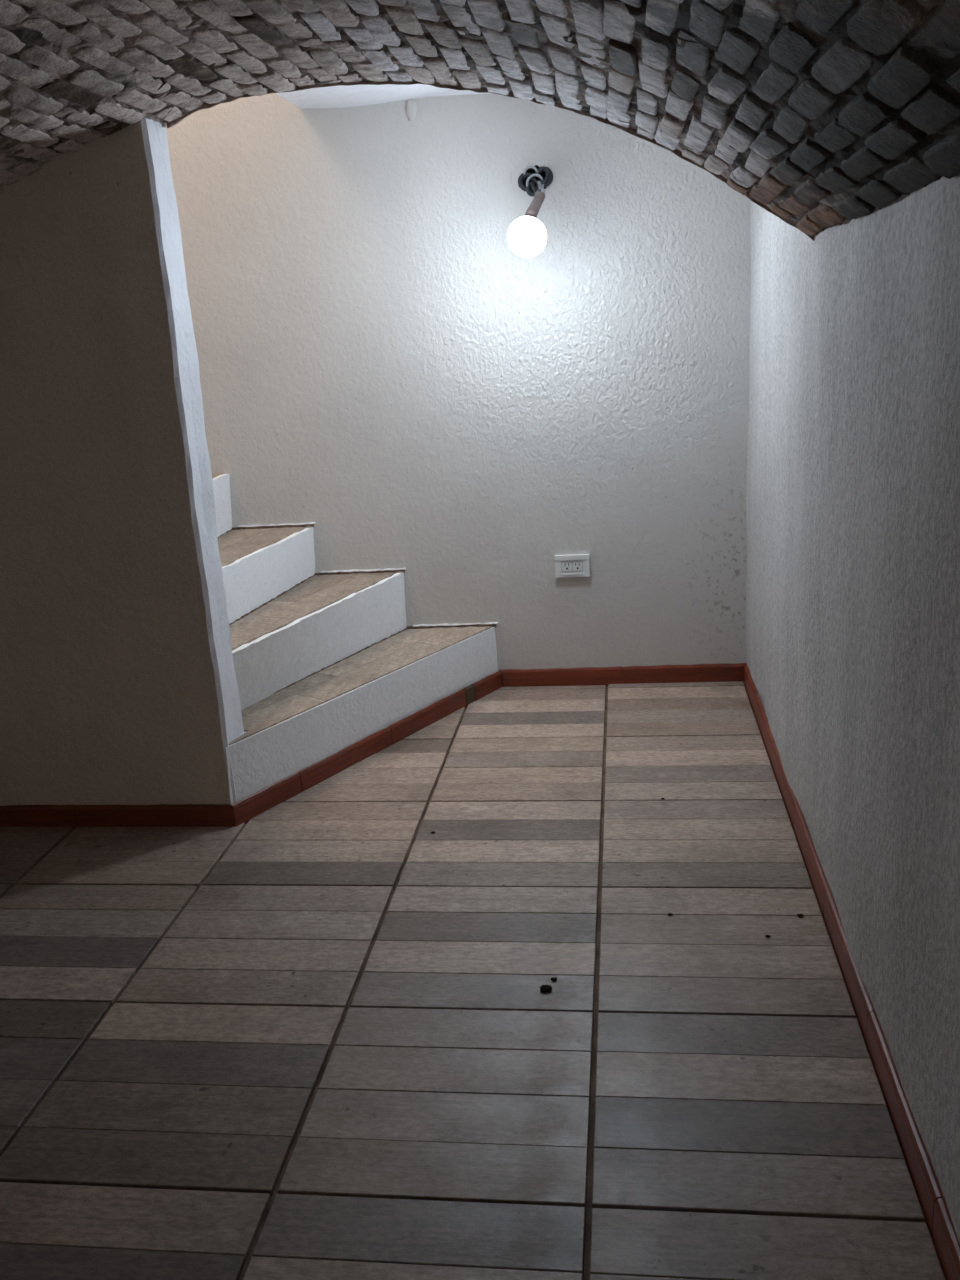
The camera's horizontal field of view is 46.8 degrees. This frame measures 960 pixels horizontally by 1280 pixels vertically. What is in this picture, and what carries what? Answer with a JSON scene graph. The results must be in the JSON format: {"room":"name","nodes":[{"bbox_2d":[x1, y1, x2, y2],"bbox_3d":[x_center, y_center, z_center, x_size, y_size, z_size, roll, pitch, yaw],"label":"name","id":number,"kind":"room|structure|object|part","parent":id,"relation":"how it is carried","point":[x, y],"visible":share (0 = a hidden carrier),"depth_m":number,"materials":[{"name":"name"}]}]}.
{"room":"underground chamber","nodes":[
{"label":"underground chamber","id":0,"kind":"room"},
{"bbox_2d":[0,118,243,805],"bbox_3d":[-1.410,-1.186,2.785,1.288,3.745,0.134,-1,16,8],"label":"wall","id":1,"kind":"structure","parent":0,"point":[118,683],"depth_m":2.91,"materials":[{"name":"grey paint"}]},
{"bbox_2d":[0,804,236,828],"bbox_3d":[-1.194,0.507,3.172,1.032,0.075,0.011,-1,16,8],"label":"baseboard","id":2,"kind":"structure","parent":1,"relation":"attached to","point":[162,815],"depth_m":3.14,"materials":[{"name":"brown wood"}]},
{"bbox_2d":[276,84,488,108],"bbox_3d":[0.068,-1.732,3.039,1.495,0.218,1.167,-1,16,8],"label":"ceiling","id":3,"kind":"structure","parent":0,"point":[340,96],"depth_m":3.53,"materials":[{"name":"white paint"}]},
{"bbox_2d":[166,93,750,670],"bbox_3d":[-0.851,-1.599,3.842,3.738,3.900,0.156,-2,16,7],"label":"wall","id":4,"kind":"structure","parent":0,"point":[380,368],"depth_m":3.86,"materials":[{"name":"white paint"}]},
{"bbox_2d":[508,166,552,257],"bbox_3d":[0.161,-1.359,3.495,0.125,0.306,0.471,-1,16,8],"label":"wall lamp","id":5,"kind":"object","parent":4,"relation":"attached to","point":[526,234],"visible":1,"depth_m":3.34,"materials":[{"name":"white glass"}]},
{"bbox_3d":[0.142,-1.217,3.348,0.118,0.116,0.106,-1,16,8],"label":"bulb","id":6,"kind":"part","parent":5,"relation":"part of","materials":[{"name":"white glass"}]},
{"bbox_2d":[555,554,589,577],"bbox_3d":[0.334,-0.269,4.016,0.124,0.080,0.019,-2,16,7],"label":"outlet","id":7,"kind":"object","parent":4,"relation":"attached to","point":[575,565],"visible":1,"depth_m":4.01,"materials":[{"name":"white plastic"}]},
{"bbox_2d":[562,561,571,570],"bbox_3d":[0.315,-0.267,4.015,0.034,0.035,0.004,-2,16,7],"label":"receptacle","id":8,"kind":"object","parent":7,"relation":"attached to","point":[566,565],"depth_m":4.01,"materials":[{"name":"white plastic"}]},
{"bbox_2d":[573,561,581,570],"bbox_3d":[0.353,-0.268,4.010,0.034,0.035,0.004,-2,16,7],"label":"receptacle","id":9,"kind":"object","parent":7,"relation":"attached to","point":[577,565],"depth_m":4.01,"materials":[{"name":"white plastic"}]},
{"bbox_2d":[499,663,746,686],"bbox_3d":[0.526,0.134,4.114,0.910,0.077,0.011,-2,16,7],"label":"baseboard","id":10,"kind":"structure","parent":4,"relation":"attached to","point":[723,672],"depth_m":4.11,"materials":[{"name":"brown wood"}]},
{"bbox_2d":[0,681,945,1279],"bbox_3d":[-0.744,0.932,1.900,3.130,0.126,5.325,-1,16,8],"label":"floor","id":11,"kind":"structure","parent":0,"point":[316,1036],"depth_m":2.14,"materials":[{"name":"tile"}]},
{"bbox_2d":[212,473,497,804],"bbox_3d":[-1.326,-0.339,3.577,2.604,1.478,1.212,-1,16,8],"label":"staircase","id":12,"kind":"structure","parent":11,"relation":"on","point":[324,663],"depth_m":3.66,"materials":[{"name":"white paint"}]},
{"bbox_2d":[231,671,501,825],"bbox_3d":[-0.306,0.323,3.633,0.011,0.075,1.358,7,19,34],"label":"baseboard","id":13,"kind":"structure","parent":12,"relation":"attached to","point":[267,798],"depth_m":3.52,"materials":[{"name":"brown wood"}]},
{"bbox_2d":[540,985,552,991],"bbox_3d":[0.134,0.708,2.255,0.027,0.009,0.019,-1,16,8],"label":"crumb","id":14,"kind":"object","parent":11,"relation":"on","point":[544,988],"visible":1,"depth_m":2.25,"materials":[{"name":"black"}]},
{"bbox_2d":[0,0,959,240],"bbox_3d":[-0.747,-0.595,0.738,2.514,1.040,4.195,-1,16,8],"label":"ceiling","id":15,"kind":"structure","parent":0,"point":[823,114],"depth_m":1.95,"materials":[{"name":"brick"}]},
{"bbox_2d":[746,174,959,1243],"bbox_3d":[0.685,-0.193,1.380,0.157,2.350,5.300,-1,16,8],"label":"wall","id":16,"kind":"structure","parent":0,"point":[853,474],"depth_m":1.94,"materials":[{"name":"white paint"}]},
{"bbox_2d":[744,665,959,1279],"bbox_3d":[0.672,0.815,1.674,0.015,0.075,5.000,-1,16,8],"label":"baseboard","id":17,"kind":"structure","parent":16,"relation":"attached to","point":[936,1212],"depth_m":1.97,"materials":[{"name":"brown wood"}]}
]}

